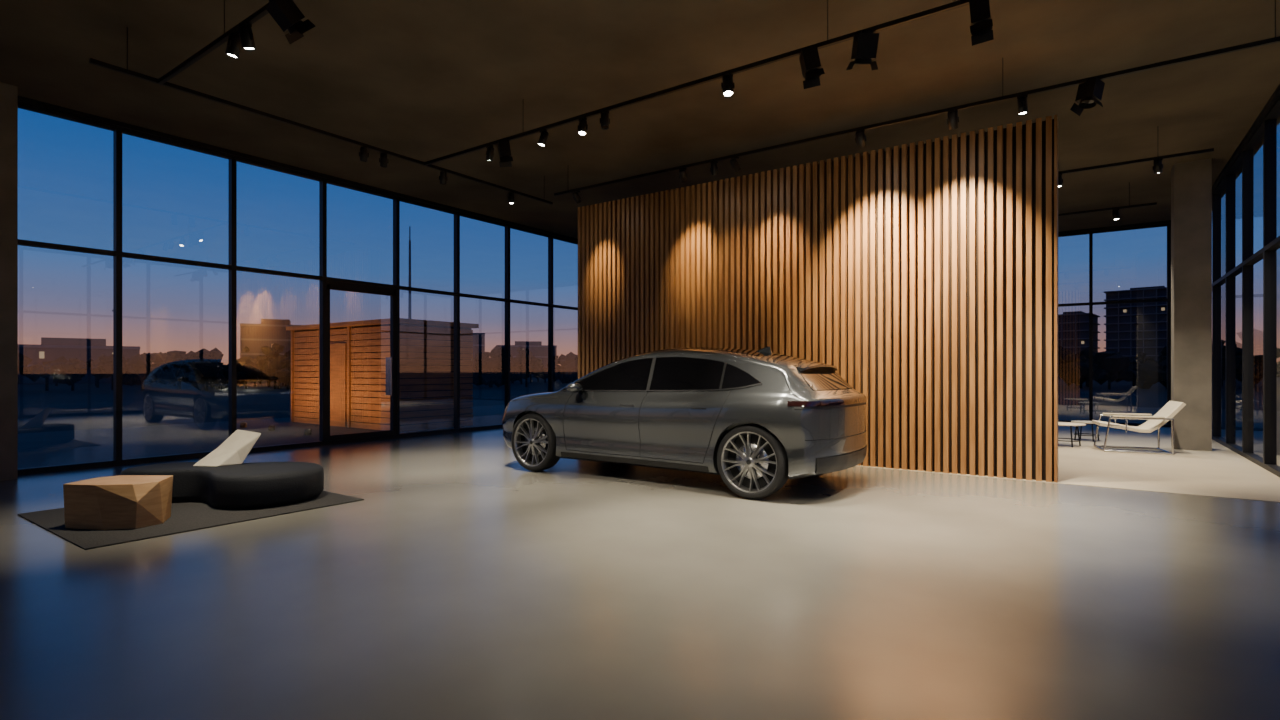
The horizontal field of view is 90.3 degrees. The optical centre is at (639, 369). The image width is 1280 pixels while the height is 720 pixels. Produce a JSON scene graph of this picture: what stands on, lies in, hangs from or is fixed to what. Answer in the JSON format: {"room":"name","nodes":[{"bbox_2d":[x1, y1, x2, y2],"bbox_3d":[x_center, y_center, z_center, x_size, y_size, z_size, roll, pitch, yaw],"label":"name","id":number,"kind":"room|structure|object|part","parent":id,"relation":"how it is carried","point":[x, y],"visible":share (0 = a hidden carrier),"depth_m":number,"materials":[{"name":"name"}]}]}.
{"room":"car showroom","nodes":[
{"label":"car showroom","id":0,"kind":"room"},
{"bbox_2d":[0,424,1279,719],"bbox_3d":[0.110,1.398,8.216,13.500,0.104,25.550,0,0,35],"label":"floor","id":1,"kind":"structure","parent":0,"point":[466,581],"depth_m":3.80,"materials":[{"name":"concrete"}]},
{"bbox_2d":[0,82,17,480],"bbox_3d":[-8.004,-1.080,7.795,0.370,4.860,0.500,0,0,35],"label":"wall","id":2,"kind":"structure","parent":1,"relation":"on","point":[8,93],"depth_m":7.83,"materials":[{"name":"grey concrete"}]},
{"bbox_2d":[18,101,118,474],"bbox_3d":[-7.859,-1.050,8.461,0.120,4.800,1.485,0,0,35],"label":"window","id":3,"kind":"structure","parent":1,"relation":"on","point":[115,253],"depth_m":9.01,"materials":[{"name":"black metal"}]},
{"bbox_2d":[119,127,233,464],"bbox_3d":[-7.002,-1.050,9.674,0.120,4.800,1.485,0,0,35],"label":"window","id":4,"kind":"structure","parent":1,"relation":"on","point":[230,267],"depth_m":9.65,"materials":[{"name":"black metal"}]},
{"bbox_2d":[17,491,363,549],"bbox_3d":[-4.326,1.344,6.269,2.000,0.012,2.250,0,0,35],"label":"area rug","id":5,"kind":"object","parent":1,"relation":"on","point":[189,516],"visible":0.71,"depth_m":5.70,"materials":[{"name":"fabric"}]},
{"bbox_2d":[63,475,172,529],"bbox_3d":[-4.516,1.151,5.584,0.713,0.375,0.529,0,0,0],"label":"coffee table","id":6,"kind":"object","parent":5,"relation":"on","point":[119,502],"visible":1,"depth_m":5.36,"materials":[{"name":"brown wood"}]},
{"bbox_2d":[120,462,323,508],"bbox_3d":[-4.342,1.173,6.554,2.023,0.330,1.001,0,0,0],"label":"bench","id":7,"kind":"object","parent":5,"relation":"on","point":[259,484],"visible":0.85,"depth_m":6.36,"materials":[{"name":"fabric"}]},
{"bbox_2d":[193,429,260,466],"bbox_3d":[-4.394,0.827,6.791,0.589,0.362,0.221,0,0,-39],"label":"accent pillow","id":8,"kind":"object","parent":7,"relation":"on","point":[234,450],"visible":1,"depth_m":6.79,"materials":[{"name":"white fabric"}]},
{"bbox_2d":[234,156,324,451],"bbox_3d":[-6.146,-1.050,10.887,0.120,4.800,1.485,0,0,35],"label":"window","id":9,"kind":"structure","parent":1,"relation":"on","point":[321,277],"depth_m":11.21,"materials":[{"name":"black metal"}]},
{"bbox_2d":[325,178,397,444],"bbox_3d":[-5.289,-1.050,12.100,0.170,4.800,1.485,0,0,35],"label":"door","id":10,"kind":"structure","parent":1,"relation":"on","point":[331,283],"depth_m":12.25,"materials":[{"name":"black metal"}]},
{"bbox_2d":[398,197,458,437],"bbox_3d":[-4.432,-1.050,13.313,0.120,4.800,1.485,0,0,35],"label":"window","id":11,"kind":"structure","parent":1,"relation":"on","point":[455,293],"depth_m":13.77,"materials":[{"name":"black metal"}]},
{"bbox_2d":[459,212,508,431],"bbox_3d":[-3.576,-1.050,14.526,0.120,4.800,1.485,0,0,35],"label":"window","id":12,"kind":"structure","parent":1,"relation":"on","point":[506,300],"depth_m":15.07,"materials":[{"name":"black metal"}]},
{"bbox_2d":[509,224,551,400],"bbox_3d":[-2.719,-1.050,15.739,0.120,4.800,1.485,0,0,35],"label":"window","id":13,"kind":"structure","parent":1,"relation":"on","point":[549,305],"depth_m":16.28,"materials":[{"name":"black metal"}]},
{"bbox_2d":[552,235,577,391],"bbox_3d":[-1.862,-1.050,16.952,0.120,4.800,1.485,0,0,35],"label":"window","id":14,"kind":"structure","parent":1,"relation":"on","point":[553,236],"depth_m":16.31,"materials":[{"name":"black metal"}]},
{"bbox_2d":[502,347,866,498],"bbox_3d":[0.380,0.534,8.382,4.928,1.633,2.257,0,0,32],"label":"suv car","id":15,"kind":"object","parent":1,"relation":"on","point":[761,419],"visible":1,"depth_m":7.07,"materials":[{"name":"grey paint"}]},
{"bbox_2d":[566,383,582,392],"bbox_3d":[-0.802,0.227,7.957,0.190,0.134,0.275,0,0,35],"label":"mirror","id":16,"kind":"object","parent":15,"relation":"attached to","point":[572,387],"depth_m":7.87,"materials":[{"name":"grey paint"}]},
{"bbox_3d":[-0.129,1.083,7.575,2.160,0.064,0.048,0,0,36],"label":"sill trim","id":17,"kind":"part","parent":15,"relation":"part of","materials":[{"name":"black"}]},
{"bbox_3d":[0.171,0.053,7.514,2.760,0.413,0.192,0,0,35],"label":"glass","id":18,"kind":"part","parent":15,"relation":"part of","materials":[{"name":"black glass"}]},
{"bbox_3d":[0.130,0.204,7.455,2.799,0.138,0.040,0,0,36],"label":"belt trim","id":19,"kind":"part","parent":15,"relation":"part of","materials":[{"name":"black"}]},
{"bbox_3d":[1.013,-0.218,7.891,1.501,0.129,1.081,0,0,35],"label":"roof glass","id":20,"kind":"part","parent":15,"relation":"part of","materials":[{"name":"black glass"}]},
{"bbox_3d":[2.100,0.076,7.123,0.360,0.260,1.316,0,0,35],"label":"glass","id":21,"kind":"part","parent":15,"relation":"part of","materials":[{"name":"black glass"}]},
{"bbox_2d":[787,396,866,408],"bbox_3d":[2.198,0.350,7.054,0.422,0.080,1.924,0,0,35],"label":"tail lamp","id":22,"kind":"object","parent":15,"relation":"attached to","point":[842,402],"depth_m":6.46,"materials":[{"name":"black"}]},
{"bbox_3d":[2.296,0.965,6.984,0.186,0.170,1.630,0,0,35],"label":"bumper trim","id":23,"kind":"part","parent":15,"relation":"part of","materials":[{"name":"black plastic"}]},
{"bbox_2d":[578,115,1057,482],"bbox_3d":[2.011,-0.850,9.929,7.530,4.400,0.360,0,0,35],"label":"wall","id":24,"kind":"structure","parent":1,"relation":"on","point":[926,274],"depth_m":8.80,"materials":[{"name":"brown wood"}]},
{"bbox_2d":[1058,422,1085,447],"bbox_3d":[7.535,1.147,11.328,0.640,0.402,0.640,0,0,35],"label":"side table","id":25,"kind":"object","parent":1,"relation":"on","point":[1070,424],"visible":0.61,"depth_m":11.11,"materials":[{"name":"white metal"}]},
{"bbox_2d":[1058,231,1090,421],"bbox_3d":[10.624,-1.050,16.309,1.500,4.800,0.120,0,0,35],"label":"window","id":26,"kind":"structure","parent":1,"relation":"on","point":[1087,232],"depth_m":15.85,"materials":[{"name":"black metal"}]},
{"bbox_2d":[1071,420,1099,441],"bbox_3d":[8.554,1.167,12.200,0.500,0.361,0.500,0,0,35],"label":"side table","id":27,"kind":"object","parent":1,"relation":"on","point":[1075,421],"visible":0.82,"depth_m":12.18,"materials":[{"name":"white metal"}]},
{"bbox_2d":[1091,223,1168,426],"bbox_3d":[11.849,-1.050,15.443,1.500,4.800,0.120,0,0,35],"label":"window","id":28,"kind":"structure","parent":1,"relation":"on","point":[1165,224],"depth_m":15.39,"materials":[{"name":"black metal"}]},
{"bbox_2d":[1092,401,1185,454],"bbox_3d":[8.278,0.929,10.623,1.128,0.832,0.770,0,0,25],"label":"lounge chair","id":29,"kind":"object","parent":1,"relation":"on","point":[1167,412],"visible":1,"depth_m":10.45,"materials":[{"name":"beige leather"}]},
{"bbox_2d":[1169,223,1170,426],"bbox_3d":[12.633,-1.050,14.890,0.420,4.800,0.120,0,0,35],"label":"window","id":30,"kind":"structure","parent":1,"relation":"on","point":[1169,223],"depth_m":14.95,"materials":[{"name":"black metal"}]},
{"bbox_2d":[1171,158,1211,450],"bbox_3d":[9.430,-1.080,10.908,0.480,4.860,0.500,0,0,35],"label":"concrete column","id":31,"kind":"structure","parent":1,"relation":"on","point":[1191,182],"depth_m":10.71,"materials":[{"name":"grey concrete"}]},
{"bbox_2d":[1212,192,1212,438],"bbox_3d":[11.572,-1.050,12.918,0.120,4.800,1.485,0,0,35],"label":"window","id":32,"kind":"structure","parent":1,"relation":"on","point":[1212,192],"depth_m":12.35,"materials":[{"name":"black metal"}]},
{"bbox_2d":[1213,173,1225,446],"bbox_3d":[10.715,-1.050,11.705,0.120,4.800,1.485,0,0,35],"label":"window","id":33,"kind":"structure","parent":1,"relation":"on","point":[1219,193],"depth_m":12.04,"materials":[{"name":"black metal"}]},
{"bbox_2d":[1226,150,1241,455],"bbox_3d":[9.858,-1.050,10.492,0.120,4.800,1.485,0,0,35],"label":"window","id":34,"kind":"structure","parent":1,"relation":"on","point":[1234,173],"depth_m":10.79,"materials":[{"name":"black metal"}]},
{"bbox_2d":[1242,118,1263,467],"bbox_3d":[9.002,-1.050,9.279,0.120,4.800,1.485,0,0,35],"label":"window","id":35,"kind":"structure","parent":1,"relation":"on","point":[1253,150],"depth_m":9.60,"materials":[{"name":"black metal"}]},
{"bbox_2d":[1264,95,1279,476],"bbox_3d":[8.145,-1.050,8.066,0.120,4.800,1.485,0,0,35],"label":"window","id":36,"kind":"structure","parent":1,"relation":"on","point":[1272,118],"depth_m":8.64,"materials":[{"name":"black metal"}]},
{"bbox_2d":[0,0,1279,238],"bbox_3d":[0.139,-3.660,8.257,13.700,0.300,25.650,0,0,35],"label":"ceiling","id":37,"kind":"structure","parent":0,"point":[421,80],"depth_m":7.72,"materials":[{"name":"paint"}]},
{"bbox_2d":[158,0,269,83],"bbox_3d":[-1.097,-3.270,3.933,9.730,0.480,0.040,0,0,35],"label":"track","id":38,"kind":"object","parent":37,"relation":"hanging from","point":[261,12],"visible":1,"depth_m":5.99,"materials":[{"name":"black metal"}]},
{"bbox_2d":[225,31,241,58],"bbox_3d":[-3.658,-2.924,5.742,0.137,0.213,0.128,0,0,35],"label":"track spotlight","id":39,"kind":"object","parent":38,"relation":"hanging from","point":[233,48],"visible":0.94,"depth_m":5.70,"materials":[{"name":"black metal"}]},
{"bbox_2d":[238,22,255,50],"bbox_3d":[-3.453,-2.924,5.598,0.130,0.214,0.138,0,0,-15],"label":"track spotlight","id":40,"kind":"object","parent":38,"relation":"hanging from","point":[245,29],"visible":1,"depth_m":5.56,"materials":[{"name":"black metal"}]},
{"bbox_2d":[265,0,314,43],"bbox_3d":[-2.877,-2.888,5.229,0.240,0.318,0.319,0,0,41],"label":"track spotlight","id":41,"kind":"object","parent":38,"relation":"hanging from","point":[286,14],"visible":1,"depth_m":5.19,"materials":[{"name":"black metal"}]},
{"bbox_2d":[18,96,577,241],"bbox_3d":[-5.293,-3.480,12.094,0.200,0.060,25.250,0,0,35],"label":"trim","id":42,"kind":"structure","parent":37,"relation":"attached to","point":[20,98],"depth_m":10.41,"materials":[{"name":"black metal"}]},
{"bbox_2d":[89,27,552,204],"bbox_3d":[-3.518,-3.270,8.973,0.040,0.480,6.600,0,0,35],"label":"track","id":43,"kind":"object","parent":37,"relation":"hanging from","point":[92,61],"visible":1,"depth_m":7.74,"materials":[{"name":"black metal"}]},
{"bbox_2d":[359,146,368,161],"bbox_3d":[-3.749,-2.930,8.646,0.110,0.201,0.112,0,0,17],"label":"track spotlight","id":44,"kind":"object","parent":43,"relation":"hanging from","point":[363,154],"visible":1,"depth_m":8.61,"materials":[{"name":"black metal"}]},
{"bbox_2d":[379,152,387,167],"bbox_3d":[-3.576,-2.930,8.892,0.110,0.201,0.112,0,0,17],"label":"track spotlight","id":45,"kind":"object","parent":43,"relation":"hanging from","point":[383,161],"visible":1,"depth_m":8.86,"materials":[{"name":"black metal"}]},
{"bbox_2d":[439,170,446,184],"bbox_3d":[-2.999,-2.930,9.708,0.110,0.201,0.112,0,0,17],"label":"track spotlight","id":46,"kind":"object","parent":43,"relation":"hanging from","point":[442,177],"visible":1,"depth_m":9.67,"materials":[{"name":"black metal"}]},
{"bbox_2d":[508,191,513,203],"bbox_3d":[-2.191,-2.931,10.852,0.102,0.197,0.101,0,0,-9],"label":"track spotlight","id":47,"kind":"object","parent":43,"relation":"hanging from","point":[510,194],"visible":1,"depth_m":10.81,"materials":[{"name":"black metal"}]},
{"bbox_2d":[424,0,968,165],"bbox_3d":[0.801,-3.270,6.621,9.730,0.480,0.040,0,0,35],"label":"track","id":48,"kind":"object","parent":37,"relation":"hanging from","point":[960,3],"visible":1,"depth_m":6.51,"materials":[{"name":"black metal"}]},
{"bbox_2d":[486,145,493,160],"bbox_3d":[-2.030,-2.928,8.620,0.117,0.204,0.123,0,0,-16],"label":"track spotlight","id":49,"kind":"object","parent":48,"relation":"hanging from","point":[490,149],"visible":1,"depth_m":8.58,"materials":[{"name":"black metal"}]},
{"bbox_2d":[498,139,512,166],"bbox_3d":[-1.790,-2.888,8.461,0.191,0.336,0.240,0,0,-16],"label":"track spotlight","id":50,"kind":"object","parent":48,"relation":"hanging from","point":[504,150],"visible":1,"depth_m":8.38,"materials":[{"name":"black metal"}]},
{"bbox_2d":[538,129,548,146],"bbox_3d":[-1.221,-2.928,8.048,0.122,0.205,0.130,0,0,35],"label":"track spotlight","id":51,"kind":"object","parent":48,"relation":"hanging from","point":[543,138],"visible":1,"depth_m":8.01,"materials":[{"name":"black metal"}]},
{"bbox_2d":[577,117,587,135],"bbox_3d":[-0.690,-2.927,7.673,0.125,0.205,0.136,0,0,35],"label":"track spotlight","id":52,"kind":"object","parent":48,"relation":"hanging from","point":[582,127],"visible":1,"depth_m":7.64,"materials":[{"name":"black metal"}]},
{"bbox_2d":[600,110,609,129],"bbox_3d":[-0.412,-2.928,7.477,0.120,0.203,0.120,0,0,35],"label":"track spotlight","id":53,"kind":"object","parent":48,"relation":"hanging from","point":[604,120],"visible":1,"depth_m":7.45,"materials":[{"name":"black metal"}]},
{"bbox_2d":[721,73,734,97],"bbox_3d":[0.903,-2.924,6.548,0.137,0.224,0.145,0,0,35],"label":"track spotlight","id":54,"kind":"object","parent":48,"relation":"hanging from","point":[727,84],"visible":1,"depth_m":6.51,"materials":[{"name":"black metal"}]},
{"bbox_2d":[799,46,824,88],"bbox_3d":[1.627,-2.888,6.045,0.206,0.340,0.240,0,0,6],"label":"track spotlight","id":55,"kind":"object","parent":48,"relation":"hanging from","point":[810,63],"visible":1,"depth_m":5.96,"materials":[{"name":"black metal"}]},
{"bbox_2d":[846,30,878,69],"bbox_3d":[2.030,-2.887,5.774,0.240,0.345,0.248,0,0,-1],"label":"track spotlight","id":56,"kind":"object","parent":48,"relation":"hanging from","point":[865,43],"visible":1,"depth_m":5.71,"materials":[{"name":"black metal"}]},
{"bbox_2d":[969,0,993,45],"bbox_3d":[2.793,-2.889,5.215,0.172,0.329,0.240,0,0,30],"label":"track spotlight","id":57,"kind":"object","parent":48,"relation":"hanging from","point":[981,26],"visible":1,"depth_m":5.16,"materials":[{"name":"black metal"}]},
{"bbox_2d":[554,0,1279,195],"bbox_3d":[2.321,-3.270,8.400,9.300,0.480,0.040,0,0,35],"label":"track","id":58,"kind":"object","parent":37,"relation":"hanging from","point":[1275,39],"visible":1,"depth_m":7.30,"materials":[{"name":"black metal"}]},
{"bbox_2d":[679,168,686,182],"bbox_3d":[0.646,-2.928,9.582,0.131,0.205,0.182,0,0,35],"label":"track spotlight","id":59,"kind":"object","parent":58,"relation":"hanging from","point":[682,173],"visible":1,"depth_m":9.55,"materials":[{"name":"black metal"}]},
{"bbox_2d":[710,161,717,174],"bbox_3d":[1.079,-2.932,9.277,0.115,0.195,0.109,0,0,-19],"label":"track spotlight","id":60,"kind":"object","parent":58,"relation":"hanging from","point":[714,168],"visible":1,"depth_m":9.24,"materials":[{"name":"black metal"}]},
{"bbox_2d":[730,156,740,171],"bbox_3d":[1.357,-2.927,9.081,0.131,0.206,0.179,0,0,35],"label":"track spotlight","id":61,"kind":"object","parent":58,"relation":"hanging from","point":[735,165],"visible":1,"depth_m":9.04,"materials":[{"name":"black metal"}]},
{"bbox_2d":[855,129,865,147],"bbox_3d":[2.795,-2.922,8.066,0.131,0.219,0.182,0,0,35],"label":"track spotlight","id":62,"kind":"object","parent":58,"relation":"hanging from","point":[860,139],"visible":1,"depth_m":8.03,"materials":[{"name":"black metal"}]},
{"bbox_2d":[947,110,958,129],"bbox_3d":[3.661,-2.922,7.455,0.132,0.219,0.182,0,0,35],"label":"track spotlight","id":63,"kind":"object","parent":58,"relation":"hanging from","point":[953,118],"visible":1,"depth_m":7.42,"materials":[{"name":"black metal"}]},
{"bbox_2d":[1017,94,1027,115],"bbox_3d":[4.232,-2.931,7.050,0.102,0.198,0.106,0,0,-36],"label":"track spotlight","id":64,"kind":"object","parent":58,"relation":"hanging from","point":[1022,106],"visible":1,"depth_m":7.01,"materials":[{"name":"black metal"}]},
{"bbox_2d":[1070,77,1104,115],"bbox_3d":[4.714,-2.887,6.691,0.228,0.344,0.240,0,0,-22],"label":"track spotlight","id":65,"kind":"object","parent":58,"relation":"hanging from","point":[1090,92],"visible":1,"depth_m":6.66,"materials":[{"name":"black metal"}]},
{"bbox_2d":[1058,182,1156,215],"bbox_3d":[8.040,-3.270,12.685,3.500,0.480,0.040,0,0,35],"label":"track","id":66,"kind":"object","parent":37,"relation":"hanging from","point":[1155,203],"visible":0.48,"depth_m":12.04,"materials":[{"name":"black metal"}]},
{"bbox_2d":[1112,209,1119,220],"bbox_3d":[8.979,-2.929,12.022,0.116,0.203,0.121,0,0,35],"label":"track spotlight","id":67,"kind":"object","parent":66,"relation":"hanging from","point":[1115,213],"visible":1,"depth_m":12.00,"materials":[{"name":"black metal"}]},
{"bbox_2d":[1058,220,1170,233],"bbox_3d":[7.422,-3.480,18.570,13.100,0.060,0.200,0,0,35],"label":"trim","id":68,"kind":"structure","parent":37,"relation":"attached to","point":[1166,221],"depth_m":15.51,"materials":[{"name":"black metal"}]},
{"bbox_2d":[1058,148,1213,173],"bbox_3d":[6.358,-3.270,9.956,3.900,0.480,0.040,0,0,35],"label":"track","id":69,"kind":"object","parent":37,"relation":"hanging from","point":[1211,149],"visible":0.48,"depth_m":9.30,"materials":[{"name":"black metal"}]},
{"bbox_2d":[1058,174,1062,187],"bbox_3d":[6.480,-2.930,9.869,0.106,0.199,0.108,0,0,-21],"label":"track spotlight","id":70,"kind":"object","parent":69,"relation":"hanging from","point":[1060,180],"visible":0.66,"depth_m":9.83,"materials":[{"name":"black metal"}]},
{"bbox_2d":[1153,159,1162,173],"bbox_3d":[7.461,-2.930,9.177,0.108,0.200,0.107,0,0,14],"label":"track spotlight","id":71,"kind":"object","parent":69,"relation":"hanging from","point":[1157,168],"visible":1,"depth_m":9.14,"materials":[{"name":"black metal"}]},
{"bbox_2d":[1212,84,1279,191],"bbox_3d":[5.571,-3.480,4.421,0.200,0.060,25.250,0,0,35],"label":"trim","id":72,"kind":"structure","parent":37,"relation":"attached to","point":[1276,93],"depth_m":9.35,"materials":[{"name":"black metal"}]},
{"label":"outside","id":73,"kind":"structure","parent":0,"visible":0},
{"bbox_2d":[18,377,1279,433],"bbox_3d":[86.529,1.670,122.526,600.000,0.360,600.000,0,0,35],"label":"ground","id":74,"kind":"structure","parent":73,"point":[59,408],"depth_m":30.14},
{"bbox_2d":[18,337,139,383],"bbox_3d":[-64.909,-1.030,72.772,12.100,5.040,8.100,0,0,-40],"label":"office building","id":75,"kind":"structure","parent":74,"relation":"on","point":[50,349],"depth_m":70.08,"materials":[{"name":"grey"}]},
{"bbox_2d":[240,319,299,381],"bbox_3d":[-47.174,-2.470,82.284,7.100,7.920,6.100,0,0,-27],"label":"office building","id":76,"kind":"structure","parent":74,"relation":"on","point":[269,332],"depth_m":79.19,"materials":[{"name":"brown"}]},
{"bbox_2d":[18,343,577,390],"bbox_3d":[-25.872,-0.426,42.717,83.010,4.331,132.328,0,0,35],"label":"city buildings","id":77,"kind":"structure","parent":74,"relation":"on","point":[203,368],"depth_m":49.11,"materials":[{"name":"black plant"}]},
{"bbox_2d":[408,226,410,318],"bbox_3d":[-21.666,-6.010,59.984,0.360,15.000,0.342,0,0,35],"label":"mast","id":78,"kind":"object","parent":74,"relation":"on","point":[409,292],"visible":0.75,"depth_m":59.89,"materials":[{"name":"grey metal"}]},
{"bbox_2d":[471,329,484,359],"bbox_3d":[-32.702,-2.910,114.911,9.100,8.800,8.100,0,0,-15],"label":"office building","id":79,"kind":"structure","parent":74,"relation":"on","point":[478,341],"depth_m":111.91,"materials":[{"name":"grey"}]},
{"bbox_2d":[497,341,556,376],"bbox_3d":[-23.615,-2.193,132.979,12.100,7.367,8.100,0,0,-10],"label":"office building","id":80,"kind":"structure","parent":74,"relation":"on","point":[538,350],"depth_m":129.54,"materials":[{"name":"grey"}]},
{"bbox_2d":[18,405,1279,468],"bbox_3d":[3.486,1.435,11.004,31.000,0.110,38.000,0,0,35],"label":"terrace","id":81,"kind":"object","parent":74,"relation":"on","point":[38,449],"visible":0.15,"depth_m":13.43,"materials":[{"name":"grey concrete"}]},
{"bbox_2d":[240,422,246,427],"bbox_3d":[-9.522,1.320,15.294,0.140,0.120,0.140,0,0,35],"label":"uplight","id":82,"kind":"object","parent":81,"relation":"on","point":[242,424],"visible":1,"depth_m":15.25,"materials":[{"name":"black metal"}]},
{"bbox_2d":[268,425,274,430],"bbox_3d":[-8.378,1.320,14.486,0.140,0.120,0.140,0,0,35],"label":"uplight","id":83,"kind":"object","parent":81,"relation":"on","point":[270,427],"visible":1,"depth_m":14.44,"materials":[{"name":"black metal"}]},
{"bbox_2d":[304,429,310,434],"bbox_3d":[-7.071,1.320,13.563,0.140,0.120,0.140,0,0,35],"label":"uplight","id":84,"kind":"object","parent":81,"relation":"on","point":[306,431],"visible":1,"depth_m":13.51,"materials":[{"name":"black metal"}]},
{"bbox_2d":[286,318,478,431],"bbox_3d":[-6.709,0.115,16.417,4.900,2.530,2.320,0,0,35],"label":"kiosk","id":85,"kind":"object","parent":81,"relation":"on","point":[359,350],"visible":0.81,"depth_m":15.18,"materials":[{"name":"brown wood"}]},
{"bbox_2d":[1058,311,1099,378],"bbox_3d":[71.938,-4.022,105.716,6.100,11.025,8.900,0,0,43],"label":"apartment tower","id":86,"kind":"structure","parent":74,"relation":"on","point":[1073,327],"depth_m":102.67,"materials":[{"name":"grey"}]},
{"bbox_2d":[1104,286,1166,359],"bbox_3d":[78.463,-5.557,98.660,9.600,14.094,9.900,0,0,43],"label":"apartment tower","id":87,"kind":"structure","parent":74,"relation":"on","point":[1132,329],"depth_m":95.98,"materials":[{"name":"grey"}]},
{"bbox_2d":[1058,346,1279,389],"bbox_3d":[44.859,-0.729,56.675,54.217,5.007,26.996,0,0,35],"label":"tree line","id":88,"kind":"object","parent":74,"relation":"on","point":[1143,373],"visible":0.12,"depth_m":50.41,"materials":[{"name":"black plant"}]}
]}

